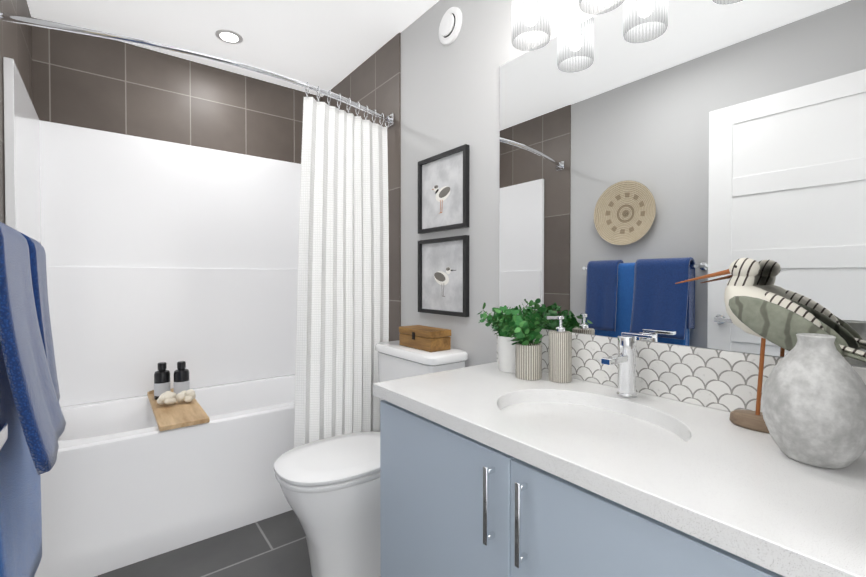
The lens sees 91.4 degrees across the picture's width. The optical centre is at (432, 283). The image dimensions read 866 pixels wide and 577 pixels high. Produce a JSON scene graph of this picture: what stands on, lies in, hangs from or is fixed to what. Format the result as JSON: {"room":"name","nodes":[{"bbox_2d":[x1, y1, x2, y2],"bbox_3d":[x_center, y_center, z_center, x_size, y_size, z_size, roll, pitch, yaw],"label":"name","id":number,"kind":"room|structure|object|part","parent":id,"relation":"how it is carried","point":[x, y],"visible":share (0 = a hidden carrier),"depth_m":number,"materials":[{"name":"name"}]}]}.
{"room":"bathroom","nodes":[
{"label":"bathroom","id":0,"kind":"room"},
{"bbox_2d":[31,17,321,163],"bbox_3d":[-1.415,-0.091,2.599,1.724,2.460,0.100,-1,1,-38],"label":"wall","id":1,"kind":"structure","parent":0,"point":[97,83],"depth_m":2.41,"materials":[{"name":"tile"}]},
{"bbox_2d":[95,510,312,576],"bbox_3d":[-0.065,1.187,0.866,2.724,0.050,4.520,-1,1,-38],"label":"floor","id":2,"kind":"structure","parent":0,"point":[275,546],"depth_m":1.78,"materials":[{"name":"tile"}]},
{"bbox_2d":[3,57,300,576],"bbox_3d":[-1.148,0.169,2.256,1.502,1.950,0.766,-1,1,-38],"label":"bathtub","id":3,"kind":"object","parent":2,"relation":"on","point":[171,254],"visible":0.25,"depth_m":2.22,"materials":[{"name":"white plastic"}]},
{"bbox_2d":[147,388,209,430],"bbox_3d":[-1.295,0.609,2.122,0.190,0.030,0.696,-1,1,-38],"label":"caddy","id":4,"kind":"object","parent":3,"relation":"on","point":[177,414],"visible":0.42,"depth_m":1.95,"materials":[{"name":"brown wood"}]},
{"bbox_2d":[154,362,169,399],"bbox_3d":[-1.419,0.509,2.212,0.073,0.186,0.073,-1,1,-38],"label":"bottle","id":5,"kind":"object","parent":4,"relation":"on","point":[161,379],"visible":0.96,"depth_m":2.19,"materials":[{"name":"black plastic"}]},
{"bbox_2d":[157,389,195,404],"bbox_3d":[-1.284,0.568,2.115,0.170,0.063,0.088,-1,1,-38],"label":"seashells","id":6,"kind":"object","parent":4,"relation":"on","point":[170,397],"visible":1,"depth_m":2.10,"materials":[{"name":"beige"}]},
{"bbox_2d":[174,361,189,394],"bbox_3d":[-1.334,0.508,2.240,0.073,0.186,0.073,-1,1,-38],"label":"bottle","id":7,"kind":"object","parent":4,"relation":"on","point":[181,379],"visible":0.77,"depth_m":2.21,"materials":[{"name":"black plastic"}]},
{"bbox_2d":[274,340,467,576],"bbox_3d":[-0.272,0.718,1.761,0.744,0.864,0.472,-1,1,-38],"label":"toilet","id":8,"kind":"object","parent":2,"relation":"on","point":[330,487],"visible":0.58,"depth_m":1.58,"materials":[{"name":"white ceramic"}]},
{"bbox_2d":[399,325,450,351],"bbox_3d":[-0.041,0.244,1.895,0.118,0.086,0.244,-1,1,-38],"label":"box","id":9,"kind":"object","parent":8,"relation":"on","point":[428,338],"visible":1,"depth_m":1.83,"materials":[{"name":"brown wood"}]},
{"bbox_2d":[373,329,865,576],"bbox_3d":[0.366,0.664,1.064,0.587,0.990,1.112,-1,1,-38],"label":"bathroom vanity","id":10,"kind":"object","parent":2,"relation":"on","point":[671,469],"visible":0.98,"depth_m":0.90,"materials":[{"name":"blue"}]},
{"bbox_2d":[478,299,552,372],"bbox_3d":[0.272,0.184,1.500,0.169,0.257,0.276,-1,1,-38],"label":"plants","id":11,"kind":"object","parent":10,"relation":"on","point":[506,354],"visible":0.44,"depth_m":1.48,"materials":[{"name":"white ceramic"}]},
{"bbox_2d":[491,306,545,379],"bbox_3d":[0.300,0.196,1.436,0.202,0.235,0.152,-1,1,-38],"label":"plants","id":12,"kind":"object","parent":10,"relation":"on","point":[528,363],"visible":0.96,"depth_m":1.39,"materials":[{"name":"green plant"}]},
{"bbox_2d":[546,316,571,382],"bbox_3d":[0.407,0.209,1.366,0.081,0.210,0.072,0,1,-3],"label":"soap dispenser","id":13,"kind":"object","parent":10,"relation":"on","point":[560,354],"visible":1,"depth_m":1.34,"materials":[{"name":"ceramic"}]},
{"bbox_2d":[601,332,655,397],"bbox_3d":[0.529,0.228,1.149,0.139,0.178,0.102,-1,1,-38],"label":"faucet","id":14,"kind":"object","parent":10,"relation":"on","point":[624,359],"visible":1,"depth_m":1.17,"materials":[{"name":"silver metal"}]},
{"bbox_2d":[675,258,865,432],"bbox_3d":[0.742,0.132,0.913,0.092,0.378,0.412,-1,1,-38],"label":"statue","id":15,"kind":"object","parent":10,"relation":"on","point":[778,320],"visible":0.88,"depth_m":0.91,"materials":[{"name":"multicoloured wood"}]},
{"bbox_2d":[761,333,865,468],"bbox_3d":[0.700,0.208,0.773,0.157,0.228,0.157,-1,1,-38],"label":"vase","id":16,"kind":"object","parent":10,"relation":"on","point":[813,401],"visible":1,"depth_m":0.73,"materials":[{"name":"ceramic"}]},
{"bbox_2d":[27,0,438,96],"bbox_3d":[-0.065,-1.323,0.833,2.724,0.050,4.520,-1,1,-38],"label":"ceiling","id":17,"kind":"structure","parent":0,"point":[327,44],"depth_m":2.16,"materials":[{"name":"white paint"}]},
{"bbox_2d":[215,29,242,43],"bbox_3d":[-1.088,-1.314,2.254,0.136,0.004,0.136,-1,1,-38],"label":"recessed light","id":18,"kind":"object","parent":17,"relation":"in","point":[228,36],"visible":1,"depth_m":2.25,"materials":[{"name":"white plastic"}]},
{"bbox_2d":[401,0,863,366],"bbox_3d":[0.120,-0.082,1.939,0.100,2.460,2.820,-1,1,-38],"label":"wall","id":19,"kind":"structure","parent":0,"point":[450,96],"depth_m":1.81,"materials":[{"name":"grey paint"}]},
{"bbox_2d":[322,32,400,340],"bbox_3d":[-0.479,-0.091,2.627,0.008,2.460,1.000,-1,1,-38],"label":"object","id":20,"kind":"structure","parent":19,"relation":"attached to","point":[373,82],"depth_m":2.29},
{"bbox_2d":[0,12,394,127],"bbox_3d":[-0.783,-0.870,1.770,1.507,0.060,0.198,-1,1,-38],"label":"curtain rod","id":21,"kind":"object","parent":20,"relation":"attached to","point":[26,20],"visible":0.98,"depth_m":1.55,"materials":[{"name":"silver metal"}]},
{"bbox_2d":[294,81,389,447],"bbox_3d":[-0.413,-0.042,2.049,0.066,1.697,0.573,1,1,40],"label":"shower curtain","id":22,"kind":"object","parent":21,"relation":"hanging from","point":[342,322],"visible":0.85,"depth_m":2.01,"materials":[{"name":"white fabric"}]},
{"bbox_2d":[418,235,468,316],"bbox_3d":[0.040,-0.032,1.942,0.022,0.350,0.350,-1,1,-38],"label":"picture frame","id":23,"kind":"object","parent":19,"relation":"attached to","point":[443,276],"visible":0.98,"depth_m":1.93,"materials":[{"name":"black"}]},
{"bbox_2d":[418,144,469,233],"bbox_3d":[0.040,-0.417,1.937,0.022,0.350,0.350,-1,1,-38],"label":"picture frame","id":24,"kind":"object","parent":19,"relation":"attached to","point":[443,191],"visible":0.96,"depth_m":1.92,"materials":[{"name":"black"}]},
{"bbox_2d":[439,7,461,45],"bbox_3d":[0.068,-1.151,1.885,0.030,0.156,0.156,-1,1,-38],"label":"air vent","id":25,"kind":"object","parent":19,"relation":"in","point":[450,25],"visible":1,"depth_m":1.86,"materials":[{"name":"white plastic"}]},
{"bbox_2d":[511,0,550,50],"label":"sconce","id":26,"kind":"object","parent":19,"relation":"attached to","point":[525,16],"depth_m":1.35,"materials":[{"name":"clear glass"}]},
{"bbox_3d":[0.320,-0.872,1.376,0.126,0.165,0.126,-1,1,-38],"label":"lamp shade","id":27,"kind":"part","parent":26,"relation":"part of","materials":[{"name":"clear glass"}]},
{"bbox_3d":[0.320,-0.882,1.376,0.048,0.085,0.047,-1,1,-38],"label":"bulb","id":28,"kind":"part","parent":26,"relation":"part of","materials":[{"name":"white glass"}]},
{"bbox_2d":[578,0,624,14],"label":"sconce","id":29,"kind":"object","parent":19,"relation":"attached to","point":[585,6],"depth_m":1.23,"materials":[{"name":"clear glass"}]},
{"bbox_3d":[0.472,-0.870,1.178,0.126,0.165,0.126,-1,1,-38],"label":"lamp shade","id":30,"kind":"part","parent":29,"relation":"part of","materials":[{"name":"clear glass"}]},
{"bbox_2d":[499,0,865,366],"bbox_3d":[0.600,-0.339,1.225,0.005,1.008,1.102,-1,1,-38],"label":"mirror","id":31,"kind":"object","parent":19,"relation":"attached to","point":[652,152],"visible":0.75,"depth_m":1.12,"materials":[{"name":"silver glass"}]},
{"bbox_3d":[-1.166,-0.069,0.947,0.100,2.460,2.820,-1,1,-38],"label":"wall","id":32,"kind":"structure","parent":0,"visible":0},
{"bbox_2d":[0,0,31,223],"bbox_3d":[-1.679,-0.079,1.700,0.008,2.460,1.000,-1,1,-38],"label":"panel","id":33,"kind":"object","parent":32,"relation":"attached to","point":[16,42],"visible":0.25,"depth_m":1.65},
{"bbox_3d":[-0.998,-0.079,0.909,0.117,0.048,0.753,-1,1,-38],"label":"towel rail","id":34,"kind":"object","parent":32,"relation":"attached to","visible":0},
{"bbox_2d":[0,342,41,576],"bbox_3d":[-0.947,0.307,0.937,0.076,0.829,0.592,-1,1,-38],"label":"towel","id":35,"kind":"object","parent":34,"relation":"hanging from","point":[20,523],"visible":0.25,"depth_m":0.90,"materials":[{"name":"blue fabric"}]},
{"bbox_2d":[0,222,65,474],"bbox_3d":[-0.831,0.104,0.819,0.160,0.462,0.306,-1,1,-38],"label":"towel","id":36,"kind":"object","parent":34,"relation":"hanging from","point":[40,414],"visible":1,"depth_m":0.76,"materials":[{"name":"blue fabric"}]},
{"bbox_2d":[20,232,59,400],"bbox_3d":[-1.072,0.099,1.107,0.130,0.461,0.217,-1,1,-38],"label":"towel","id":37,"kind":"object","parent":34,"relation":"hanging from","point":[37,254],"visible":0.5,"depth_m":1.11,"materials":[{"name":"blue fabric"}]},
{"bbox_3d":[0.376,-0.060,0.280,1.724,2.460,0.120,-1,1,-38],"label":"wall","id":38,"kind":"structure","parent":0,"visible":0},
{"bbox_2d":[0,423,7,449],"bbox_3d":[-0.432,0.123,0.281,0.111,2.077,0.867,-1,1,-38],"label":"door","id":39,"kind":"structure","parent":38,"relation":"in","point":[3,432],"depth_m":0.60,"materials":[{"name":"white"}]}
]}

